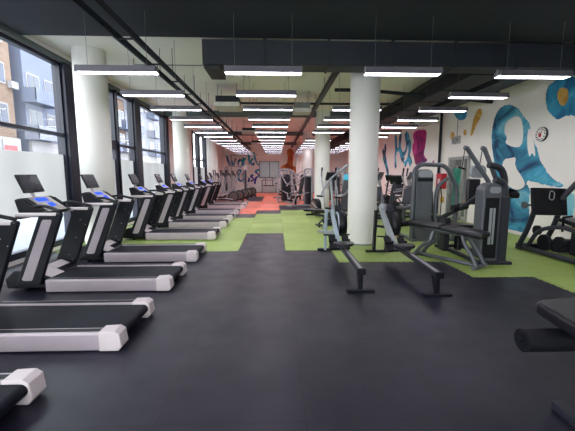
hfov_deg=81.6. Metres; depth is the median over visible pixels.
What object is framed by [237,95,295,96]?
diffuser
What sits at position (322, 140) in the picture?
column
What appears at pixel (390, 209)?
monitor
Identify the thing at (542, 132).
wall clock
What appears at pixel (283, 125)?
lamp
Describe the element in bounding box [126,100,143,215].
trim
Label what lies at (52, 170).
window
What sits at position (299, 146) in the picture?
lamp
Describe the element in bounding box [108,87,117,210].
window
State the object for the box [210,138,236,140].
lamp
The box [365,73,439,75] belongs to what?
diffuser
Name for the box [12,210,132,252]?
floor
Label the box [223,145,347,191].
wall
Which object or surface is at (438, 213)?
baseboard
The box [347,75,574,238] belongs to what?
wall
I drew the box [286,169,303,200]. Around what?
machine
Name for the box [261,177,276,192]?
station
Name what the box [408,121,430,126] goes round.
unit
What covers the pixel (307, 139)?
lamp
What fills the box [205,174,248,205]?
treadmill
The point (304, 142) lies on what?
lamp
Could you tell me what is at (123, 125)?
house
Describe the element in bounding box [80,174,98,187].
monitor
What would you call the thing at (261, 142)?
lamp
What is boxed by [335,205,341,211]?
monitor
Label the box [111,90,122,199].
trim
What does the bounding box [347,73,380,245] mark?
column
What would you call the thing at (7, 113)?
house
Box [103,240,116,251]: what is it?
hood
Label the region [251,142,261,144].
grille
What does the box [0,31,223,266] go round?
wall
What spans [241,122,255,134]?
unit
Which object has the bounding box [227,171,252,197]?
trainer
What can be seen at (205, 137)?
trim
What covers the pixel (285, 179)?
machine
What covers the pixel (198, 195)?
treadmill
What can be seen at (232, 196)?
trainer
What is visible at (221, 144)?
lamp
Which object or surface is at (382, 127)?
diffuser
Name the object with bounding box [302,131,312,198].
column
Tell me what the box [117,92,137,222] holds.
window
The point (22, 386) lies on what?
treadmill
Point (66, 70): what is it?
trim
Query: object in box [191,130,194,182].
trim
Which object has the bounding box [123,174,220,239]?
treadmill
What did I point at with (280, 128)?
lamp
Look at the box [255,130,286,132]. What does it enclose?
lamp
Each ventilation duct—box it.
[202,38,574,79]
[330,74,493,148]
[415,79,529,116]
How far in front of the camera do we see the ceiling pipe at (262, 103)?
11.41 m
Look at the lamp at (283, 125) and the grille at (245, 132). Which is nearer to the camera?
the lamp at (283, 125)
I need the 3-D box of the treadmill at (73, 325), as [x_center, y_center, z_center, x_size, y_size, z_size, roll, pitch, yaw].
[-2.641,0.399,3.296,2.256,1.593,0.850,0,7,-2]
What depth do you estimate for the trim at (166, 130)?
13.98 m
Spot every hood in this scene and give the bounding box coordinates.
[6,258,77,288]
[45,259,69,276]
[78,239,122,259]
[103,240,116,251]
[123,226,155,237]
[145,224,151,231]
[156,218,175,226]
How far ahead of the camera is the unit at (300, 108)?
10.57 m
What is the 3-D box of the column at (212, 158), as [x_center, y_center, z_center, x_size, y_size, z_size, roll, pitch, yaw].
[-4.694,-3.100,20.828,0.680,4.200,0.680,0,7,-2]
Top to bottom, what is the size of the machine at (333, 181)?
1.895 m
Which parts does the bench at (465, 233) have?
leg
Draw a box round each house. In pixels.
[0,39,21,150]
[8,43,57,153]
[117,97,128,160]
[123,101,160,163]
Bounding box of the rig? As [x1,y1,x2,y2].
[224,166,247,192]
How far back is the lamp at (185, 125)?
10.99 m
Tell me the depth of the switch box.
11.58 m
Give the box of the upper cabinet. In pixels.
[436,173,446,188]
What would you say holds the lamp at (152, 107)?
hanging from the ceiling at (188, 50)
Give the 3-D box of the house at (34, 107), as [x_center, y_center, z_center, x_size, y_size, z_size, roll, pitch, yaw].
[-24.562,-8.396,29.767,9.400,12.700,7.267,0,7,-2]
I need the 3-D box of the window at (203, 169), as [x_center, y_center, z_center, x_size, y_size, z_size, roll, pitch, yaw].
[-5.411,-3.055,21.036,0.120,3.900,1.750,0,7,-2]
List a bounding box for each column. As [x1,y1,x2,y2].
[71,45,115,244]
[172,111,190,185]
[206,133,218,198]
[296,142,301,191]
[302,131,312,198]
[314,110,330,210]
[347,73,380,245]
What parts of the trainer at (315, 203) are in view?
frame, swing arm, swing arm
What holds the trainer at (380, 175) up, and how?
on the floor at (261, 335)
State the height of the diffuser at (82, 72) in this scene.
0.004 m
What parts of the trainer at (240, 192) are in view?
frame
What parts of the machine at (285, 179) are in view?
arch frame, backrest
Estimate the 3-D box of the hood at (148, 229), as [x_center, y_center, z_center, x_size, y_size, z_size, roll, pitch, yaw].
[-3.715,0.391,8.421,0.597,0.250,0.700,0,7,-2]
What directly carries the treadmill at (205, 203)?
on the floor at (261, 335)
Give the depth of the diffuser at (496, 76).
5.53 m
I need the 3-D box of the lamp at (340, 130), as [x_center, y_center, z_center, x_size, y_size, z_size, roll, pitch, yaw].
[1.575,-3.678,12.674,1.218,1.034,0.210,0,7,-2]
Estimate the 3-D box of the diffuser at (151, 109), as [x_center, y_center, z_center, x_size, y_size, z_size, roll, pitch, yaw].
[-2.718,-2.573,8.106,1.190,0.004,0.160,0,7,-2]
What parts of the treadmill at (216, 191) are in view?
rail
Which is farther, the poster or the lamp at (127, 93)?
the poster
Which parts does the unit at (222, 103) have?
casing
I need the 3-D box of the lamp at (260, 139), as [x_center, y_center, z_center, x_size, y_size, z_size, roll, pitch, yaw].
[-0.737,-4.037,15.575,1.218,1.039,0.210,0,7,-2]
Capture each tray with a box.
[24,199,44,210]
[51,197,68,206]
[69,0,250,149]
[291,72,339,147]
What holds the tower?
on the floor at (261, 335)
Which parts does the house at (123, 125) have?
pane, pane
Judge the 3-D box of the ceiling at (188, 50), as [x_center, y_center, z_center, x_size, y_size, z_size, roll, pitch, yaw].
[0.441,-4.364,12.983,11.640,0.250,33.800,0,7,-2]
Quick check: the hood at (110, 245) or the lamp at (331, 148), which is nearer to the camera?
the hood at (110, 245)
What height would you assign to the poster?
1.500 m
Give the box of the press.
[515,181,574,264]
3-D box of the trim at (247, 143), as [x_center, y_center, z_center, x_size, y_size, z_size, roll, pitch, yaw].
[-0.059,-5.935,27.491,11.040,0.220,0.300,0,7,-2]
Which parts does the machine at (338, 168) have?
arch frame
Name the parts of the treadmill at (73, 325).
handrail, rail, rail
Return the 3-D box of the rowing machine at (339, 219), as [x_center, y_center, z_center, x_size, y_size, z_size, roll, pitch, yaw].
[0.957,0.401,5.735,0.560,0.984,2.590,0,7,-2]
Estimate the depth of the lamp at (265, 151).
24.46 m
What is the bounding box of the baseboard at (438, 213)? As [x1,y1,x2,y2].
[400,204,538,238]
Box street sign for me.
[2,139,18,150]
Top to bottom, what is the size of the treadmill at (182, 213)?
1.593 m
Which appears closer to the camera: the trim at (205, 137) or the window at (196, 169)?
the window at (196, 169)
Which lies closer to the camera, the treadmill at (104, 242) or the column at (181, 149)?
the treadmill at (104, 242)
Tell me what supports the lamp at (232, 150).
hanging from the ceiling at (188, 50)
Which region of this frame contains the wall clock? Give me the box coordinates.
[535,127,547,140]
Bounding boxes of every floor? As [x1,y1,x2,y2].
[0,192,574,430]
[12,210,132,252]
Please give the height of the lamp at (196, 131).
1.059 m
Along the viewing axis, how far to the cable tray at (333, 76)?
10.18 m
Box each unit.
[214,84,241,111]
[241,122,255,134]
[251,140,261,144]
[293,95,310,114]
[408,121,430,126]
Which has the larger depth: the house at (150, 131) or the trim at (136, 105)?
the house at (150, 131)
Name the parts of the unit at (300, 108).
casing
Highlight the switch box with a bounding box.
[456,136,460,143]
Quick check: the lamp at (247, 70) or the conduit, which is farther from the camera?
the conduit
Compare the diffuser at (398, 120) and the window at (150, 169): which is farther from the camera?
the window at (150, 169)
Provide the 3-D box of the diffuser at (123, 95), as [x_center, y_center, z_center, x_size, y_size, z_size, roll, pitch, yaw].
[-2.667,-2.388,6.618,1.190,0.004,0.160,0,7,-2]
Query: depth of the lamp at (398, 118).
9.87 m
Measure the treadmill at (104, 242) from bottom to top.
1.593 m
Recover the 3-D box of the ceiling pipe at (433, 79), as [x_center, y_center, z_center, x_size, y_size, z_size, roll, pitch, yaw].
[3.381,-4.603,17.693,0.095,0.100,22.000,0,7,-2]
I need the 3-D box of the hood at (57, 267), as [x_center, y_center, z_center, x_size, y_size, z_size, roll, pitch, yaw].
[-3.563,0.837,4.892,0.597,0.250,0.700,0,7,-2]
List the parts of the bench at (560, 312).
frame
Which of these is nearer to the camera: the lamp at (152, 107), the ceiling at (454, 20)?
the ceiling at (454, 20)
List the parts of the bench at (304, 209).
backrest, frame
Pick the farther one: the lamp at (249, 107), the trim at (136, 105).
the trim at (136, 105)
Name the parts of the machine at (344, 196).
press arm, backrest, arch frame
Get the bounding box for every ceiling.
[0,0,574,42]
[31,35,574,141]
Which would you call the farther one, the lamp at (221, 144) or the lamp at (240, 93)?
the lamp at (221, 144)
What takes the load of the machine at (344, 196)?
on the floor at (261, 335)
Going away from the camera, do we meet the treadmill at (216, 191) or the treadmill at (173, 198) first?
the treadmill at (173, 198)
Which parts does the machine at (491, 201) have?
post, seat, hanging handle, backrest, lever arm, lever arm, weight plate, post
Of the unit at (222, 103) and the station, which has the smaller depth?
the unit at (222, 103)
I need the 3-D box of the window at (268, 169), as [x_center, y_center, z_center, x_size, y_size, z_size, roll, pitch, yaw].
[-1.629,-4.092,29.724,1.800,1.470,0.080,0,7,-2]
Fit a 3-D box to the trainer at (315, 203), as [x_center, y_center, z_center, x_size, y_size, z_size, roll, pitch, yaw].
[1.301,-0.827,12.152,0.600,1.824,1.820,-3,8,-21]
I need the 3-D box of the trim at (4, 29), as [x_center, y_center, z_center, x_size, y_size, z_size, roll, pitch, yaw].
[-4.763,-3.090,5.223,0.100,0.080,17.850,0,7,-2]
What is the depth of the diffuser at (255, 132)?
12.69 m
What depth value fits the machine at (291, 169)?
21.71 m
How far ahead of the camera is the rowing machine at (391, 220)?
5.90 m
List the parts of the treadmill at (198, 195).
panel, rail, rail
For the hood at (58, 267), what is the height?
0.110 m
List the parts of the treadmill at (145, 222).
panel, handrail, rail, rail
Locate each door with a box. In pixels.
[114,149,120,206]
[445,156,470,221]
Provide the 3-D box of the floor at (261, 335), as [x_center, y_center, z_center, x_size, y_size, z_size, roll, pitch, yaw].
[0.441,0.021,13.530,11.640,0.211,33.800,0,7,-2]
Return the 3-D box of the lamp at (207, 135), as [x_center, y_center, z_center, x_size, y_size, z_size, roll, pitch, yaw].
[-2.924,-3.829,13.992,1.218,1.059,0.210,0,7,-2]
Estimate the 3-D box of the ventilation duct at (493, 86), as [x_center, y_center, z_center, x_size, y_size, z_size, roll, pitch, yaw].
[5.171,-3.497,9.624,0.780,0.440,5.600,0,7,-2]
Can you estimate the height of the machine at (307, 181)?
1.895 m
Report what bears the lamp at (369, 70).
hanging from the ceiling at (454, 20)
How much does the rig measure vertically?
2.250 m
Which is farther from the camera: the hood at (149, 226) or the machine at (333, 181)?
the machine at (333, 181)
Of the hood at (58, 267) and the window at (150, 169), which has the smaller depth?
the hood at (58, 267)
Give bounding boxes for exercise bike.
[377,175,410,227]
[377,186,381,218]
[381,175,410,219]
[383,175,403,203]
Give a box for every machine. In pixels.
[275,169,293,198]
[277,169,299,203]
[285,168,312,206]
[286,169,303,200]
[317,164,348,233]
[317,205,374,291]
[329,169,341,201]
[334,167,347,207]
[365,204,451,296]
[434,145,519,264]
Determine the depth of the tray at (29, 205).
4.46 m
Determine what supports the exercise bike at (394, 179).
on the floor at (261, 335)
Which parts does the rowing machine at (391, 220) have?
leg, arm, seat, leg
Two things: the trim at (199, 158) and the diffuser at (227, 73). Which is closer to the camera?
the diffuser at (227, 73)
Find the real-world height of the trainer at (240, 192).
1.824 m
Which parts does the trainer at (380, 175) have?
post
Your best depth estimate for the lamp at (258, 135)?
14.04 m
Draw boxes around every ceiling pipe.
[241,102,399,104]
[330,74,445,141]
[334,88,492,103]
[437,112,442,212]
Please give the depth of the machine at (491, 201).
5.95 m
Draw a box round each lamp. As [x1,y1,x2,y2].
[74,11,159,75]
[120,48,184,96]
[149,76,201,110]
[169,95,212,120]
[184,94,220,127]
[195,104,227,132]
[203,117,232,137]
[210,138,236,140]
[216,141,239,143]
[221,144,242,145]
[224,12,301,75]
[225,146,245,147]
[229,148,247,149]
[232,150,249,151]
[236,75,296,96]
[243,87,292,110]
[248,97,289,120]
[252,97,287,127]
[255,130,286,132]
[257,134,285,136]
[259,138,284,140]
[260,141,283,143]
[262,128,282,145]
[263,146,282,147]
[264,148,281,149]
[265,151,281,152]
[299,146,314,147]
[303,125,314,143]
[306,138,331,140]
[313,121,344,132]
[318,96,349,127]
[324,108,349,120]
[331,148,348,149]
[332,79,381,110]
[364,15,442,76]
[379,130,401,132]
[381,97,417,127]
[397,85,438,120]
[418,85,467,111]
[448,74,509,98]
[493,21,573,79]
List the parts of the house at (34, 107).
pane, pane, pane, pane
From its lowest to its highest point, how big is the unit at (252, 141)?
0.608 m
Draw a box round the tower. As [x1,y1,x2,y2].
[399,162,458,241]
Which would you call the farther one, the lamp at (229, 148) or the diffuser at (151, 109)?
the lamp at (229, 148)
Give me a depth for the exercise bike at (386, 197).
14.95 m
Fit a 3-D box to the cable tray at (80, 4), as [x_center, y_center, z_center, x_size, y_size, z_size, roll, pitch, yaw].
[-2.760,-3.991,13.272,0.300,0.558,31.500,0,7,-2]
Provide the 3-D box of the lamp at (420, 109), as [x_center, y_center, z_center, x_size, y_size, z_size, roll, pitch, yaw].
[3.953,-3.154,8.415,1.218,1.019,0.210,0,7,-2]
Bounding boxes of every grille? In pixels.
[214,102,241,111]
[241,130,255,134]
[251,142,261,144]
[293,108,310,114]
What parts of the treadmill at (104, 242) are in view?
panel, handrail, control panel, rail, rail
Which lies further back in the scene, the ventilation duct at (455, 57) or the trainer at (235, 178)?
the trainer at (235, 178)
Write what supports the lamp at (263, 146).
hanging from the ceiling at (188, 50)
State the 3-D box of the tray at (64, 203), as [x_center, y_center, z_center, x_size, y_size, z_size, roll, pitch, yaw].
[-3.437,-0.205,5.036,0.210,0.153,0.085,0,7,-2]
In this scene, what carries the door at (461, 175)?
in the wall at (507, 127)
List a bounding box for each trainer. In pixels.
[209,170,238,200]
[216,170,244,200]
[220,170,248,199]
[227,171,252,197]
[232,171,256,196]
[306,167,338,220]
[345,168,383,216]
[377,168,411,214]
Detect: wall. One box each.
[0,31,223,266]
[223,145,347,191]
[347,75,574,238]
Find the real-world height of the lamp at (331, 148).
1.019 m
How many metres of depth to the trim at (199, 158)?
19.85 m
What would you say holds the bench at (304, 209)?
on the floor at (261, 335)
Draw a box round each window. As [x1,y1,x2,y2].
[0,32,71,261]
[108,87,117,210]
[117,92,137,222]
[140,104,166,192]
[193,131,198,183]
[200,135,205,181]
[259,161,278,177]
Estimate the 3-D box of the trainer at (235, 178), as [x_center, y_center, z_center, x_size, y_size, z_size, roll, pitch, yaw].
[-3.114,-2.255,23.610,1.820,1.824,0.600,0,7,-2]
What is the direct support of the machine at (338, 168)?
on the floor at (261, 335)
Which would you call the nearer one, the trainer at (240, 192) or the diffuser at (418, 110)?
the diffuser at (418, 110)
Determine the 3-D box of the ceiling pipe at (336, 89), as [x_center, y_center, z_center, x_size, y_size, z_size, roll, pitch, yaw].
[3.686,-3.474,9.677,4.654,0.400,0.095,0,7,-2]
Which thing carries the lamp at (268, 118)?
hanging from the ceiling at (188, 50)
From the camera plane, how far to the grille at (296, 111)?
10.57 m
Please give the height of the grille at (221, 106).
0.128 m
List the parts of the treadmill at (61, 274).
handrail, panel, control panel, handrail, rail, rail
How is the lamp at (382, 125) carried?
hanging from the ceiling at (188, 50)
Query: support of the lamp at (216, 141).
hanging from the ceiling at (188, 50)
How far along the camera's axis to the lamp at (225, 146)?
19.90 m
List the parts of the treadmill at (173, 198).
panel, rail, rail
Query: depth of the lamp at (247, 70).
5.13 m
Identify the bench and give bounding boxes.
[303,208,331,227]
[401,219,489,270]
[514,297,574,427]
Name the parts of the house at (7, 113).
pane, pane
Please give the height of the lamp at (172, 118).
1.059 m
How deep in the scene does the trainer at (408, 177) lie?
12.74 m
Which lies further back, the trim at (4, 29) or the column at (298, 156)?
the column at (298, 156)
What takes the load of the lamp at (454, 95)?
hanging from the ceiling at (188, 50)
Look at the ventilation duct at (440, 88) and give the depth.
9.61 m
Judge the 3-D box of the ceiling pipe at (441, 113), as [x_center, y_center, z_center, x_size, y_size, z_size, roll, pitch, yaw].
[5.894,-2.117,12.947,0.100,4.100,0.095,0,7,-2]
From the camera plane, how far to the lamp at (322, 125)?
11.15 m
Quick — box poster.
[452,168,460,204]
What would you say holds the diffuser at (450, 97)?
attached to the lamp at (454, 95)
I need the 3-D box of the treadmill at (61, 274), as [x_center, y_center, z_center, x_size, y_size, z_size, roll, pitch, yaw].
[-2.734,0.206,4.842,2.256,1.593,0.850,0,7,-2]
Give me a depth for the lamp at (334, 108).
8.16 m
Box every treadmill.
[0,214,154,351]
[0,368,45,417]
[6,174,186,291]
[78,174,206,261]
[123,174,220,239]
[154,174,229,227]
[170,174,235,220]
[185,174,240,213]
[198,174,245,208]
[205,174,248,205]
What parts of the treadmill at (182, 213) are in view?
panel, rail, rail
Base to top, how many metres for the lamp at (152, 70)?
0.915 m
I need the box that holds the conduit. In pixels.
[133,59,203,65]
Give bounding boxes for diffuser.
[77,71,158,74]
[123,95,184,96]
[151,109,200,110]
[225,72,300,74]
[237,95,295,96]
[255,132,285,132]
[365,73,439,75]
[382,127,416,127]
[398,120,437,120]
[418,110,464,111]
[450,97,506,98]
[495,75,567,78]
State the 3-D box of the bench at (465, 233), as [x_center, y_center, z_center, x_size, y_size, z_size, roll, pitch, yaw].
[2.892,0.489,6.237,0.537,0.675,1.590,-5,9,-34]
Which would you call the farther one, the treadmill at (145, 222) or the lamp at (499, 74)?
the treadmill at (145, 222)
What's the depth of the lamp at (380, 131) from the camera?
12.84 m
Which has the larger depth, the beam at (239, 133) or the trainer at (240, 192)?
the beam at (239, 133)
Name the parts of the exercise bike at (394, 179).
post, seat, backrest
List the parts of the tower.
shroud panel, frame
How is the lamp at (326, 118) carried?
hanging from the ceiling at (188, 50)
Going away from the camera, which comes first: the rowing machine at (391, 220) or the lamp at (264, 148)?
the rowing machine at (391, 220)
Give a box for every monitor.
[14,174,44,192]
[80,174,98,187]
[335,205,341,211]
[386,206,393,212]
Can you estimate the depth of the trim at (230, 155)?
29.39 m
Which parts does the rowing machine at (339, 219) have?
leg, arm, handle, seat, leg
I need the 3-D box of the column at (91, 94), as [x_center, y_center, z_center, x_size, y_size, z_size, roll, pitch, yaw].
[-4.228,-1.419,7.340,0.680,4.200,0.680,0,7,-2]
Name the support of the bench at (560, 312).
on the floor at (261, 335)
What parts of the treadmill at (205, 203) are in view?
panel, rail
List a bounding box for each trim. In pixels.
[0,24,166,116]
[51,62,81,232]
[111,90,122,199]
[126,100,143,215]
[159,116,170,186]
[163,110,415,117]
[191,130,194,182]
[194,133,200,180]
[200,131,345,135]
[202,137,206,180]
[219,142,296,144]
[230,155,257,191]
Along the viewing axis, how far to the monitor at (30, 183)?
4.69 m
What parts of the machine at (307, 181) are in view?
seat, press arm, backrest, arch frame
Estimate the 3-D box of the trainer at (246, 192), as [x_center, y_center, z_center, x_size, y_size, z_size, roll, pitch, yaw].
[-3.341,-1.920,20.921,1.820,1.824,0.600,0,7,-2]
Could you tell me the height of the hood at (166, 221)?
0.250 m

